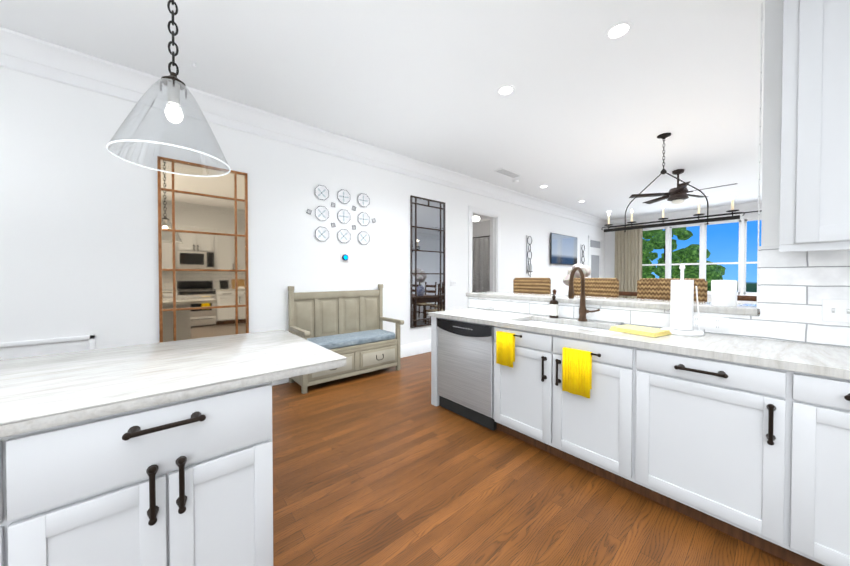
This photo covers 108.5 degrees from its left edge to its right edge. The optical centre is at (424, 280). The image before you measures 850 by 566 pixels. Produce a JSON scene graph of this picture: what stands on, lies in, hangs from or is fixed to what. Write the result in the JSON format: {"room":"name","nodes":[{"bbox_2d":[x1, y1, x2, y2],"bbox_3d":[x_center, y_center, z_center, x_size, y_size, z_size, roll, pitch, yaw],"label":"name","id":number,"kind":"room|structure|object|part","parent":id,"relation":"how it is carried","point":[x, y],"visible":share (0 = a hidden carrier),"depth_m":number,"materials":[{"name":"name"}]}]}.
{"room":"kitchen","nodes":[
{"label":"kitchen","id":0,"kind":"room"},
{"bbox_2d":[0,67,604,348],"bbox_3d":[0.121,-0.348,5.285,15.800,3.100,0.150,-1,1,-41],"label":"wall","id":1,"kind":"structure","parent":0,"point":[78,229],"depth_m":2.86,"materials":[{"name":"white paint"}]},
{"bbox_2d":[0,335,95,359],"bbox_3d":[-4.155,0.752,1.509,3.470,0.530,0.018,-1,1,-41],"label":"trim","id":2,"kind":"structure","parent":1,"relation":"attached to","point":[16,349],"depth_m":2.46,"materials":[{"name":"white"}]},
{"bbox_2d":[157,156,248,342],"bbox_3d":[-2.239,-0.062,3.141,0.748,2.218,0.024,-1,1,-41],"label":"mirror","id":3,"kind":"object","parent":1,"relation":"attached to","point":[203,255],"visible":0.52,"depth_m":3.11,"materials":[{"name":"beige mirror"}]},
{"bbox_2d":[315,185,328,199],"bbox_3d":[-1.321,-1.119,3.918,0.019,0.181,0.181,1,46,49],"label":"plate","id":4,"kind":"object","parent":1,"relation":"attached to","point":[321,192],"visible":1,"depth_m":3.92,"materials":[{"name":"ceramic"}]},
{"bbox_2d":[315,206,328,220],"bbox_3d":[-1.321,-0.855,3.922,0.019,0.181,0.181,1,46,49],"label":"plate","id":5,"kind":"object","parent":1,"relation":"attached to","point":[322,213],"visible":0.98,"depth_m":3.92,"materials":[{"name":"ceramic"}]},
{"bbox_2d":[315,227,328,240],"bbox_3d":[-1.321,-0.591,3.926,0.019,0.181,0.181,1,46,49],"label":"plate","id":6,"kind":"object","parent":1,"relation":"attached to","point":[321,233],"visible":1,"depth_m":3.93,"materials":[{"name":"ceramic"}]},
{"bbox_2d":[338,189,349,203],"bbox_3d":[-1.092,-1.122,4.116,0.181,0.181,0.019,-1,1,-41],"label":"plate","id":7,"kind":"object","parent":1,"relation":"attached to","point":[344,196],"visible":1,"depth_m":4.12,"materials":[{"name":"ceramic"}]},
{"bbox_2d":[338,209,349,222],"bbox_3d":[-1.092,-0.858,4.120,0.181,0.181,0.019,-1,1,-41],"label":"plate","id":8,"kind":"object","parent":1,"relation":"attached to","point":[343,216],"visible":0.98,"depth_m":4.12,"materials":[{"name":"ceramic"}]},
{"bbox_2d":[338,229,349,242],"bbox_3d":[-1.092,-0.594,4.123,0.019,0.181,0.181,1,-44,49],"label":"plate","id":9,"kind":"object","parent":1,"relation":"attached to","point":[343,235],"visible":0.96,"depth_m":4.13,"materials":[{"name":"ceramic"}]},
{"bbox_2d":[341,253,348,261],"bbox_3d":[-1.078,-0.306,4.131,0.120,0.120,0.033,-1,1,-41],"label":"thermostat","id":10,"kind":"object","parent":1,"relation":"attached to","point":[344,257],"visible":1,"depth_m":4.13,"materials":[{"name":"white plastic"}]},
{"bbox_2d":[272,340,430,385],"bbox_3d":[2.225,1.142,2.863,15.500,0.190,6.300,-1,1,-41],"label":"baseboard","id":11,"kind":"structure","parent":1,"relation":"attached to","point":[407,350],"depth_m":4.90,"materials":[{"name":"white"}]},
{"bbox_2d":[358,193,368,206],"bbox_3d":[-0.866,-1.125,4.310,0.181,0.181,0.019,-1,1,-41],"label":"plate","id":12,"kind":"object","parent":1,"relation":"attached to","point":[363,200],"visible":1,"depth_m":4.32,"materials":[{"name":"ceramic"}]},
{"bbox_2d":[358,212,369,225],"bbox_3d":[-0.866,-0.861,4.314,0.181,0.181,0.019,-1,1,-41],"label":"plate","id":13,"kind":"object","parent":1,"relation":"attached to","point":[363,219],"visible":1,"depth_m":4.32,"materials":[{"name":"ceramic"}]},
{"bbox_2d":[358,231,369,243],"bbox_3d":[-0.866,-0.596,4.318,0.019,0.181,0.181,1,-44,49],"label":"plate","id":14,"kind":"object","parent":1,"relation":"attached to","point":[363,237],"visible":0.96,"depth_m":4.32,"materials":[{"name":"ceramic"}]},
{"bbox_2d":[0,27,761,228],"bbox_3d":[2.225,-1.739,2.821,15.500,0.243,6.300,-1,1,-41],"label":"crown molding","id":15,"kind":"structure","parent":1,"relation":"attached to","point":[27,54],"depth_m":3.38,"materials":[{"name":"white wood"}]},
{"bbox_2d":[410,195,444,327],"bbox_3d":[0.061,-0.295,5.118,0.758,2.108,0.024,-1,1,-41],"label":"mirror","id":16,"kind":"object","parent":1,"relation":"attached to","point":[427,256],"visible":0.85,"depth_m":5.08,"materials":[{"name":"grey mirror"}]},
{"bbox_2d":[450,280,456,285],"bbox_3d":[0.517,0.048,5.522,0.165,0.115,0.016,-1,1,-41],"label":"light switch","id":17,"kind":"object","parent":1,"relation":"attached to","point":[453,282],"visible":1,"depth_m":5.52,"materials":[{"name":"white plastic"}]},
{"bbox_2d":[468,206,500,292],"bbox_3d":[1.149,-0.110,6.164,1.000,2.600,0.186,-1,1,-41],"label":"door frame","id":18,"kind":"structure","parent":1,"relation":"attached to","point":[494,217],"depth_m":6.36,"materials":[{"name":"white wood"}]},
{"bbox_2d":[526,235,532,276],"bbox_3d":[2.445,-0.556,7.112,0.204,0.976,0.108,-1,1,-41],"label":"sconce","id":19,"kind":"object","parent":1,"relation":"attached to","point":[530,268],"visible":1,"depth_m":7.09,"materials":[{"name":"silver metal"}]},
{"bbox_2d":[550,233,576,264],"bbox_3d":[3.760,-0.816,8.271,1.520,0.790,0.060,-1,1,-41],"label":"wall-mounted tv","id":20,"kind":"object","parent":1,"relation":"attached to","point":[563,249],"visible":0.88,"depth_m":8.18,"materials":[{"name":"black"}]},
{"bbox_2d":[580,245,584,264],"bbox_3d":[4.688,-0.584,9.043,0.204,0.976,0.108,-1,1,-41],"label":"sconce","id":21,"kind":"object","parent":1,"relation":"attached to","point":[582,256],"visible":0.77,"depth_m":9.03,"materials":[{"name":"silver metal"}]},
{"bbox_2d":[588,235,602,277],"bbox_3d":[5.409,-0.121,9.723,1.100,2.520,0.026,-1,1,-41],"label":"door","id":22,"kind":"structure","parent":1,"relation":"attached to","point":[595,254],"depth_m":9.71,"materials":[{"name":"white wood"}]},
{"bbox_2d":[0,0,764,219],"bbox_3d":[2.225,-1.902,2.819,15.800,0.080,6.600,-1,1,-41],"label":"ceiling","id":23,"kind":"structure","parent":0,"point":[587,111],"depth_m":2.77,"materials":[{"name":"white paint"}]},
{"bbox_2d":[106,0,230,176],"bbox_3d":[-1.096,-1.179,1.329,0.416,1.322,0.416,-1,1,-41],"label":"pendant light","id":24,"kind":"object","parent":23,"relation":"hanging from","point":[174,84],"visible":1,"depth_m":1.32,"materials":[{"name":"clear glass"}]},
{"bbox_3d":[-1.096,-1.364,1.327,0.110,0.952,0.108,-1,1,-41],"label":"chain","id":25,"kind":"part","parent":24,"relation":"part of","materials":[{"name":"black metal"}]},
{"bbox_3d":[-1.096,-0.726,1.336,0.060,0.075,0.060,-1,1,-41],"label":"bulb","id":26,"kind":"part","parent":24,"relation":"part of","materials":[{"name":"white glass"}]},
{"bbox_2d":[189,60,198,68],"bbox_3d":[-1.980,-1.841,2.622,0.070,0.035,0.068,-1,1,-41],"label":"sprinkler","id":27,"kind":"object","parent":23,"relation":"attached to","point":[194,64],"visible":1,"depth_m":2.61,"materials":[{"name":"white ceramic"}]},
{"bbox_2d":[497,85,514,95],"bbox_3d":[0.795,-1.861,3.007,0.180,0.005,0.180,-1,1,-41],"label":"recessed light","id":28,"kind":"object","parent":23,"relation":"in","point":[505,90],"visible":1,"depth_m":3.00,"materials":[{"name":"white"}]},
{"bbox_2d":[494,168,521,177],"bbox_3d":[1.478,-1.891,5.420,0.600,0.015,0.180,-1,1,-41],"label":"ceiling vent","id":29,"kind":"object","parent":23,"relation":"in","point":[506,172],"visible":0.98,"depth_m":5.39,"materials":[{"name":"white metal"}]},
{"bbox_2d":[605,21,632,39],"bbox_3d":[1.439,-1.851,2.274,0.180,0.005,0.180,-1,1,-41],"label":"recessed light","id":30,"kind":"object","parent":23,"relation":"in","point":[619,30],"visible":1,"depth_m":2.27,"materials":[{"name":"white"}]},
{"bbox_2d":[602,133,744,231],"bbox_3d":[3.098,-1.273,3.975,0.150,1.210,1.479,-1,1,-41],"label":"chandelier","id":31,"kind":"object","parent":23,"relation":"hanging from","point":[663,136],"visible":1,"depth_m":3.92,"materials":[{"name":"black metal"}]},
{"bbox_2d":[629,169,737,203],"bbox_3d":[4.402,-1.607,5.265,1.415,0.578,1.365,-1,1,-41],"label":"room ceiling fan","id":32,"kind":"object","parent":23,"relation":"hanging from","point":[678,194],"visible":1,"depth_m":5.28,"materials":[{"name":"brown metal"}]},
{"bbox_2d":[472,220,489,238],"bbox_3d":[1.697,-0.407,9.432,0.100,3.100,4.080,-1,1,-41],"label":"wall","id":33,"kind":"structure","parent":0,"point":[481,229],"depth_m":9.30,"materials":[{"name":"white paint"}]},
{"bbox_2d":[472,236,489,291],"bbox_3d":[1.627,-0.092,9.258,0.065,2.434,2.300,-1,1,-41],"label":"curtain","id":34,"kind":"object","parent":33,"relation":"hanging from","point":[480,264],"visible":0.21,"depth_m":9.17,"materials":[{"name":"grey fabric"}]},
{"bbox_2d":[473,217,489,222],"bbox_3d":[1.652,-1.869,9.294,0.120,0.169,3.960,-1,1,-41],"label":"crown molding","id":35,"kind":"structure","parent":33,"relation":"attached to","point":[481,219],"depth_m":9.14,"materials":[{"name":"white paint"}]},
{"bbox_2d":[272,352,794,565],"bbox_3d":[2.225,1.267,2.864,15.800,0.060,6.600,-1,1,-41],"label":"floor","id":36,"kind":"structure","parent":0,"point":[391,466],"depth_m":1.76,"materials":[{"name":"brown wood"}]},
{"bbox_2d":[0,377,279,565],"bbox_3d":[-1.765,0.833,0.579,2.580,0.876,0.708,-1,1,-41],"label":"kitchen island","id":37,"kind":"object","parent":36,"relation":"on","point":[156,454],"depth_m":0.94,"materials":[{"name":"white paint"},{"name":"white marble"},{"name":"oil rubbed bronze"}]},
{"bbox_2d":[0,329,346,432],"bbox_3d":[-1.862,0.377,0.685,3.177,0.032,0.947,-1,1,-41],"label":"island countertop","id":38,"kind":"structure","parent":37,"relation":"on","point":[61,386],"depth_m":1.16,"materials":[{"name":"white stone"}]},
{"bbox_2d":[288,284,403,393],"bbox_3d":[-0.956,0.645,3.869,1.312,1.155,0.567,-1,1,-41],"label":"bench","id":39,"kind":"object","parent":36,"relation":"on","point":[348,325],"visible":0.83,"depth_m":3.90,"materials":[{"name":"beige paint"}]},
{"bbox_3d":[-0.972,0.752,3.888,1.180,0.088,0.415,-1,1,-41],"label":"seat","id":40,"kind":"part","parent":39,"relation":"part of","materials":[{"name":"blue fabric"}]},
{"bbox_2d":[513,278,550,293],"bbox_3d":[1.156,0.599,3.604,0.458,1.255,0.490,-1,1,-41],"label":"bar stool","id":41,"kind":"object","parent":36,"relation":"on","point":[533,285],"visible":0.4,"depth_m":3.72,"materials":[{"name":"brown wicker"}]},
{"bbox_2d":[573,278,618,297],"bbox_3d":[1.610,0.607,3.077,0.458,1.255,0.490,-1,1,-41],"label":"bar stool","id":42,"kind":"object","parent":36,"relation":"on","point":[601,287],"visible":0.19,"depth_m":3.15,"materials":[{"name":"brown wicker"}]},
{"bbox_2d":[619,291,636,295],"bbox_3d":[3.233,0.655,5.069,0.496,1.102,0.492,-1,1,-41],"label":"dining chair","id":43,"kind":"object","parent":36,"relation":"on","point":[622,293],"visible":0.02,"depth_m":5.17,"materials":[{"name":"brown wood"}]},
{"bbox_2d":[429,267,849,565],"bbox_3d":[1.791,0.583,1.452,0.665,1.350,4.719,-1,1,-41],"label":"kitchen cabinet","id":44,"kind":"object","parent":36,"relation":"on","point":[745,439],"visible":1,"depth_m":1.60,"materials":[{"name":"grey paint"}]},
{"bbox_2d":[496,331,514,367],"bbox_3d":[0.615,0.524,2.338,0.039,0.251,0.152,-1,1,-41],"label":"towel","id":45,"kind":"object","parent":44,"relation":"hanging from","point":[505,340],"depth_m":2.33,"materials":[{"name":"yellow fabric"}]},
{"bbox_2d":[549,294,557,317],"bbox_3d":[1.113,0.220,2.644,0.077,0.208,0.073,-1,1,-41],"label":"soap bottle","id":46,"kind":"object","parent":44,"relation":"on","point":[553,307],"visible":1,"depth_m":2.62,"materials":[{"name":"brown"}]},
{"bbox_2d":[562,347,591,397],"bbox_3d":[0.961,0.580,1.938,0.039,0.281,0.172,-1,1,-41],"label":"towel","id":47,"kind":"object","parent":44,"relation":"hanging from","point":[576,361],"depth_m":1.92,"materials":[{"name":"yellow fabric"}]},
{"bbox_2d":[429,308,849,379],"bbox_3d":[1.809,0.362,1.464,0.620,0.039,4.719,-1,1,-41],"label":"countertop","id":48,"kind":"structure","parent":44,"relation":"on","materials":[{"name":"white stone"}]},
{"bbox_2d":[568,267,599,321],"bbox_3d":[1.225,0.112,2.360,0.265,0.434,0.162,-1,1,-41],"label":"faucet","id":49,"kind":"object","parent":48,"relation":"on","point":[583,311],"depth_m":2.44,"materials":[{"name":"brown metal"}]},
{"bbox_2d":[609,325,671,336],"bbox_3d":[1.371,0.321,1.957,0.200,0.026,0.270,0,1,-29],"label":"cloth","id":50,"kind":"object","parent":44,"relation":"on","point":[643,331],"visible":1,"depth_m":1.91,"materials":[{"name":"yellow fabric"}]},
{"bbox_2d":[661,263,703,335],"bbox_3d":[1.625,0.115,1.935,0.216,0.440,0.216,-1,1,-41],"label":"paper towel holder","id":51,"kind":"object","parent":44,"relation":"on","point":[682,306],"visible":0.98,"depth_m":1.89,"materials":[{"name":"white paper"}]},
{"bbox_2d":[637,278,707,301],"bbox_3d":[2.027,0.614,2.592,0.458,1.255,0.490,-1,1,-41],"label":"bar stool","id":52,"kind":"object","parent":36,"relation":"on","point":[655,288],"visible":0.19,"depth_m":2.75,"materials":[{"name":"brown wicker"}]},
{"bbox_2d":[737,295,756,300],"bbox_3d":[4.172,0.671,3.978,0.496,1.102,0.492,-1,1,-41],"label":"dining chair","id":53,"kind":"object","parent":36,"relation":"on","point":[746,298],"depth_m":4.11,"materials":[{"name":"brown wood"}]},
{"bbox_3d":[3.098,0.838,4.006,1.050,0.765,2.300,-1,1,-41],"label":"dining table","id":54,"kind":"object","parent":36,"relation":"on","visible":0},
{"bbox_2d":[563,263,590,285],"bbox_3d":[2.277,0.098,4.587,0.306,0.698,0.380,-1,1,-41],"label":"flower vase","id":55,"kind":"object","parent":54,"relation":"on","point":[586,270],"visible":0.42,"depth_m":4.48,"materials":[{"name":"white"}]},
{"bbox_2d":[513,0,782,315],"bbox_3d":[2.105,-0.296,1.716,0.150,3.100,4.750,-1,1,-41],"label":"wall","id":56,"kind":"structure","parent":0,"point":[772,118],"depth_m":1.74,"materials":[{"name":"white paint"}]},
{"bbox_2d":[466,292,759,315],"bbox_3d":[1.364,0.174,2.774,0.442,0.040,2.250,-1,1,-41],"label":"bar","id":57,"kind":"object","parent":56,"relation":"on","point":[743,309],"visible":0.77,"depth_m":2.39,"materials":[{"name":"white stone"}]},
{"bbox_2d":[711,280,736,306],"bbox_3d":[1.910,0.081,1.956,0.120,0.166,0.120,-1,1,-41],"label":"canister","id":58,"kind":"object","parent":57,"relation":"on","point":[724,293],"visible":1,"depth_m":1.91,"materials":[{"name":"white ceramic"}]},
{"bbox_2d":[779,0,849,251],"bbox_3d":[2.053,-1.005,1.367,0.368,1.668,0.620,-1,1,-41],"label":"upper cabinet","id":59,"kind":"object","parent":56,"relation":"attached to","point":[815,176],"depth_m":1.40,"materials":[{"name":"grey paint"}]},
{"bbox_2d":[605,212,761,303],"bbox_3d":[8.155,-0.386,7.946,0.150,3.100,6.300,-1,1,-41],"label":"wall","id":60,"kind":"structure","parent":0,"point":[609,254],"depth_m":10.12,"materials":[{"name":"white paint"}]},
{"bbox_2d":[614,225,642,298],"bbox_3d":[6.407,-0.291,9.663,0.069,2.820,0.760,-1,1,-41],"label":"curtain","id":61,"kind":"object","parent":60,"relation":"hanging from","point":[628,258],"depth_m":9.63,"materials":[{"name":"beige fabric"}]},
{"bbox_2d":[609,210,761,227],"bbox_3d":[7.505,-1.713,8.443,0.158,0.060,4.430,-1,1,-41],"label":"curtain rod","id":62,"kind":"object","parent":60,"relation":"hanging from","point":[760,210],"depth_m":8.54,"materials":[{"name":"black metal"}]},
{"bbox_2d":[642,213,761,297],"bbox_3d":[7.657,-0.593,8.438,0.160,2.140,3.220,-1,1,-41],"label":"window frames","id":63,"kind":"structure","parent":60,"relation":"in","point":[741,262],"depth_m":8.38,"materials":[{"name":"white wood"}]},
{"bbox_3d":[0.061,-1.977,8.014,4.200,0.080,4.100,-1,1,-41],"label":"ceiling","id":64,"kind":"structure","parent":0,"visible":0},
{"bbox_2d":[473,216,486,221],"bbox_3d":[1.251,-1.702,7.711,1.298,0.458,1.241,-1,1,-41],"label":"bedroom ceiling fan","id":65,"kind":"object","parent":64,"relation":"hanging from","point":[476,218],"visible":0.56,"depth_m":7.63,"materials":[{"name":"white ceramic"}]},
{"bbox_3d":[4.329,-0.277,0.398,15.800,3.100,0.150,-1,1,-41],"label":"wall","id":66,"kind":"structure","parent":0,"visible":0},
{"bbox_2d":[468,2,849,347],"bbox_3d":[2.036,-0.622,1.671,0.016,1.947,4.720,-1,1,-41],"label":"tile backsplash","id":67,"kind":"structure","parent":66,"relation":"attached to","point":[794,289],"depth_m":1.73,"materials":[{"name":"white tile"}]},
{"bbox_2d":[485,300,493,307],"bbox_3d":[0.684,0.254,3.241,0.008,0.072,0.115,-1,1,-41],"label":"electrical outlet","id":68,"kind":"object","parent":67,"relation":"attached to","point":[489,304],"visible":1,"depth_m":3.24,"materials":[{"name":"white plastic"}]},
{"bbox_2d":[693,315,728,331],"bbox_3d":[1.796,0.272,1.950,0.008,0.085,0.200,-1,1,-41],"label":"electrical outlet","id":69,"kind":"object","parent":67,"relation":"attached to","point":[714,323],"visible":0.67,"depth_m":1.93,"materials":[{"name":"white plastic"}]},
{"bbox_2d":[822,299,849,322],"bbox_3d":[2.123,0.157,1.562,0.016,0.115,0.115,-1,1,-41],"label":"electrical outlet","id":70,"kind":"object","parent":67,"relation":"attached to","point":[833,310],"visible":1,"depth_m":1.57,"materials":[{"name":"white plastic"}]},
{"label":"outside","id":71,"kind":"structure","parent":0,"visible":0},
{"bbox_2d":[642,227,725,290],"bbox_3d":[12.303,-0.532,14.120,6.203,9.218,8.198,-1,1,-41],"label":"tree","id":72,"kind":"object","parent":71,"point":[689,254],"visible":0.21,"depth_m":14.60,"materials":[{"name":"green plant"}]},
{"bbox_2d":[643,220,761,291],"bbox_3d":[42.114,-15.335,42.512,0.001,48.000,130.000,-1,1,-41],"label":"sky","id":73,"kind":"structure","parent":71,"point":[722,242],"depth_m":42.50,"materials":[{"name":"blue"}]}
]}

